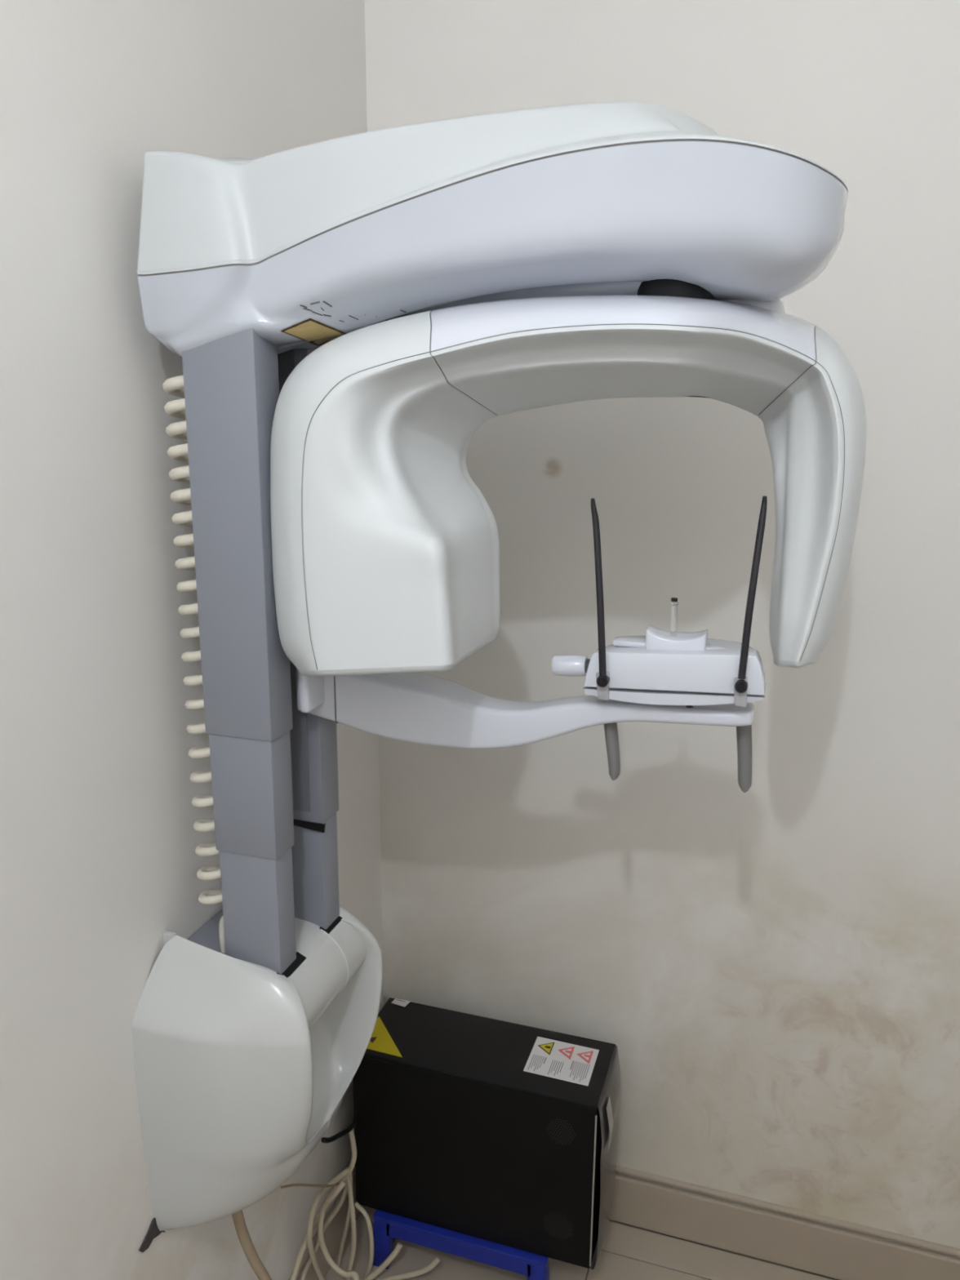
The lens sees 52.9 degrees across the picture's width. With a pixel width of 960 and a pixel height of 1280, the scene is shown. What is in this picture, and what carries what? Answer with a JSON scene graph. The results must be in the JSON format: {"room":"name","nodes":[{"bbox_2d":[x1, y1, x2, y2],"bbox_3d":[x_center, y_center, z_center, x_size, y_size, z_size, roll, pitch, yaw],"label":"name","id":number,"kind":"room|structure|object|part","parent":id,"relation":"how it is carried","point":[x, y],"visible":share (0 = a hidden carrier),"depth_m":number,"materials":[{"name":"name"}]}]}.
{"room":"radiology room","nodes":[
{"label":"radiology room","id":0,"kind":"room"},
{"bbox_2d":[0,0,383,1279],"bbox_3d":[-0.731,0.131,0.664,0.120,3.050,2.920,5,14,18],"label":"wall","id":1,"kind":"structure","parent":0,"point":[99,839],"depth_m":1.22,"materials":[{"name":"beige paint"}]},
{"bbox_2d":[138,1217,164,1252],"bbox_3d":[-0.485,0.879,1.423,0.003,0.045,0.057,5,14,18],"label":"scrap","id":2,"kind":"object","parent":1,"relation":"attached to","point":[153,1231],"visible":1,"depth_m":1.42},
{"bbox_2d":[280,1182,340,1188],"bbox_3d":[-0.311,1.034,1.825,0.014,0.100,0.152,11,17,38],"label":"cable","id":3,"kind":"object","parent":1,"relation":"attached to","point":[337,1184],"visible":0.85,"depth_m":1.81,"materials":[{"name":"beige plastic"}]},
{"bbox_2d":[288,1168,364,1279],"bbox_3d":[-0.659,1.502,1.020,0.014,0.118,2.786,5,14,18],"label":"baseboard","id":4,"kind":"structure","parent":1,"relation":"attached to","point":[333,1234],"depth_m":2.03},
{"bbox_2d":[132,102,866,1231],"bbox_3d":[0.009,0.143,1.311,0.918,1.506,0.425,5,14,18],"label":"machine","id":5,"kind":"object","parent":1,"relation":"attached to","point":[344,317],"visible":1,"depth_m":1.13,"materials":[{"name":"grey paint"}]},
{"bbox_2d":[231,1209,271,1279],"bbox_3d":[-0.367,1.018,1.591,0.085,0.258,0.021,-4,14,-17],"label":"cable","id":6,"kind":"object","parent":5,"relation":"hanging from","point":[243,1235],"visible":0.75,"depth_m":1.58,"materials":[{"name":"beige plastic"}]},
{"bbox_2d":[238,917,366,1029],"bbox_3d":[-0.278,0.502,1.458,0.130,0.132,0.240,5,14,18],"label":"hood","id":7,"kind":"object","parent":5,"relation":"attached to","point":[294,989],"depth_m":1.39,"materials":[{"name":"white plastic"}]},
{"bbox_3d":[-0.084,-0.159,1.197,0.184,0.365,0.247,5,14,18],"label":"source panel","id":8,"kind":"part","parent":5,"relation":"part of","materials":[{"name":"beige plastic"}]},
{"bbox_3d":[0.000,-0.429,1.146,0.809,0.198,0.282,5,14,18],"label":"arm","id":9,"kind":"part","parent":5,"relation":"part of"},
{"bbox_3d":[0.056,0.100,1.347,0.627,0.111,0.103,4,14,14],"label":"support arm","id":10,"kind":"part","parent":5,"relation":"part of","materials":[{"name":"white plastic"}]},
{"bbox_3d":[0.120,0.034,1.282,0.046,0.029,0.029,5,14,18],"label":"knob","id":11,"kind":"part","parent":5,"relation":"part of","materials":[{"name":"white plastic"}]},
{"bbox_3d":[0.148,-0.067,1.226,0.011,0.222,0.054,-5,14,-20],"label":"temple rod","id":12,"kind":"part","parent":5,"relation":"part of","materials":[{"name":"plastic"}]},
{"bbox_3d":[0.191,-0.312,1.149,0.392,0.090,0.397,5,14,18],"label":"arch panel","id":13,"kind":"part","parent":5,"relation":"part of","materials":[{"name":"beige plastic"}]},
{"bbox_2d":[612,635,727,648],"bbox_3d":[0.260,0.005,1.258,0.166,0.008,0.055,5,14,18],"label":"shelf","id":14,"kind":"object","parent":5,"relation":"attached to","point":[641,642],"depth_m":1.23,"materials":[{"name":"white plastic"}]},
{"bbox_3d":[0.249,-0.021,1.236,0.010,0.048,0.009,5,14,18],"label":"bite rod","id":15,"kind":"part","parent":5,"relation":"part of","materials":[{"name":"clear plastic"}]},
{"bbox_2d":[644,625,708,650],"bbox_3d":[0.253,0.002,1.240,0.075,0.032,0.036,5,14,18],"label":"chin rest","id":16,"kind":"object","parent":5,"relation":"on","point":[655,638],"depth_m":1.23,"materials":[{"name":"white plastic"}]},
{"bbox_3d":[0.332,-0.063,1.165,0.011,0.219,0.046,10,16,35],"label":"temple rod","id":17,"kind":"part","parent":5,"relation":"part of","materials":[{"name":"plastic"}]},
{"bbox_3d":[0.383,-0.156,1.205,0.063,0.356,0.258,2,13,5],"label":"sensor panel","id":18,"kind":"part","parent":5,"relation":"part of","materials":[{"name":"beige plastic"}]},
{"bbox_2d":[324,1206,837,1279],"bbox_3d":[0.191,1.651,0.775,1.800,0.052,2.800,5,14,18],"label":"floor","id":19,"kind":"structure","parent":0,"point":[628,1252],"depth_m":2.05,"materials":[{"name":"tile"}]},
{"bbox_2d":[300,1172,352,1279],"bbox_3d":[-0.317,1.227,1.914,0.047,0.235,0.214,5,14,18],"label":"cable","id":20,"kind":"object","parent":19,"relation":"on","point":[339,1206],"visible":0.75,"depth_m":1.98,"materials":[{"name":"beige plastic"}]},
{"bbox_2d":[306,1167,350,1279],"bbox_3d":[-0.293,1.205,1.902,0.048,0.288,0.129,5,14,18],"label":"cable","id":21,"kind":"object","parent":19,"relation":"on","point":[309,1228],"visible":0.95,"depth_m":1.85,"materials":[{"name":"beige plastic"}]},
{"bbox_2d":[317,1180,359,1279],"bbox_3d":[-0.258,1.196,1.857,0.124,0.324,0.043,13,18,42],"label":"cable","id":22,"kind":"object","parent":19,"relation":"on","point":[329,1260],"visible":1,"depth_m":1.87,"materials":[{"name":"beige plastic"}]},
{"bbox_2d":[336,1175,352,1266],"bbox_3d":[-0.288,1.238,2.015,0.048,0.265,0.014,-2,14,-11],"label":"cable","id":23,"kind":"object","parent":19,"relation":"on","point":[348,1219],"visible":0.68,"depth_m":2.01,"materials":[{"name":"beige plastic"}]},
{"bbox_2d":[345,1174,356,1279],"bbox_3d":[-0.268,1.221,1.980,0.027,0.266,0.038,5,14,18],"label":"cable","id":24,"kind":"object","parent":19,"relation":"on","point":[348,1183],"visible":0.88,"depth_m":1.97,"materials":[{"name":"beige plastic"}]},
{"bbox_2d":[354,1201,373,1278],"bbox_3d":[-0.241,1.271,2.011,0.042,0.207,0.041,0,13,-3],"label":"cable","id":25,"kind":"object","parent":19,"relation":"on","point":[357,1205],"visible":1,"depth_m":2.00,"materials":[{"name":"beige plastic"}]},
{"bbox_2d":[363,1242,402,1279],"bbox_3d":[-0.214,1.298,1.987,0.110,0.122,0.014,0,13,-2],"label":"cable","id":26,"kind":"object","parent":19,"relation":"on","point":[390,1258],"visible":1,"depth_m":1.98,"materials":[{"name":"beige plastic"}]},
{"bbox_2d":[377,1256,439,1279],"bbox_3d":[-0.163,1.307,1.990,0.165,0.104,0.013,3,14,10],"label":"cable","id":27,"kind":"object","parent":19,"relation":"on","point":[414,1273],"visible":1,"depth_m":1.98,"materials":[{"name":"beige plastic"}]},
{"bbox_2d":[372,1208,549,1279],"bbox_3d":[-0.014,1.252,2.066,0.384,0.128,0.217,5,14,18],"label":"stand","id":28,"kind":"object","parent":19,"relation":"on","point":[388,1226],"visible":0.38,"depth_m":1.96,"materials":[{"name":"plastic"}]},
{"bbox_3d":[-0.203,1.264,2.032,0.046,0.118,0.029,5,14,18],"label":"leg","id":29,"kind":"part","parent":28,"relation":"part of","materials":[{"name":"blue plastic"}]},
{"bbox_2d":[352,997,619,1269],"bbox_3d":[0.013,1.009,2.003,0.535,0.372,0.198,5,14,18],"label":"computer tower","id":30,"kind":"object","parent":28,"relation":"on","point":[502,1132],"visible":0.98,"depth_m":1.92,"materials":[{"name":"black metal"}]},
{"bbox_2d":[289,1128,356,1279],"bbox_3d":[-0.319,1.191,1.838,0.059,0.340,0.361,5,14,18],"label":"cable","id":31,"kind":"object","parent":30,"relation":"attached to","point":[299,1259],"visible":0.72,"depth_m":1.90,"materials":[{"name":"beige plastic"}]},
{"bbox_2d":[320,1120,356,1142],"bbox_3d":[-0.271,0.971,1.901,0.024,0.092,0.156,4,14,14],"label":"cable","id":32,"kind":"object","parent":30,"relation":"attached to","point":[324,1140],"visible":1,"depth_m":1.87,"materials":[{"name":"plastic"}]},
{"bbox_2d":[527,1054,590,1081],"bbox_3d":[0.156,0.844,1.903,0.114,0.001,0.057,5,14,18],"label":"label","id":33,"kind":"object","parent":30,"relation":"on","point":[533,1055],"depth_m":1.91,"materials":[{"name":"white paper"}]},
{"bbox_3d":[0.118,1.290,1.930,0.046,0.118,0.029,5,14,18],"label":"leg","id":34,"kind":"part","parent":28,"relation":"part of","materials":[{"name":"blue plastic"}]},
{"bbox_2d":[364,0,959,1257],"bbox_3d":[0.656,-0.124,1.779,2.040,3.050,0.120,5,14,18],"label":"wall","id":35,"kind":"structure","parent":0,"point":[771,969],"depth_m":1.83,"materials":[{"name":"beige paint"}]},
{"bbox_2d":[609,1164,959,1279],"bbox_3d":[0.626,1.259,2.042,1.800,0.137,0.014,5,14,18],"label":"baseboard","id":36,"kind":"structure","parent":35,"relation":"attached to","point":[824,1250],"depth_m":2.04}
]}

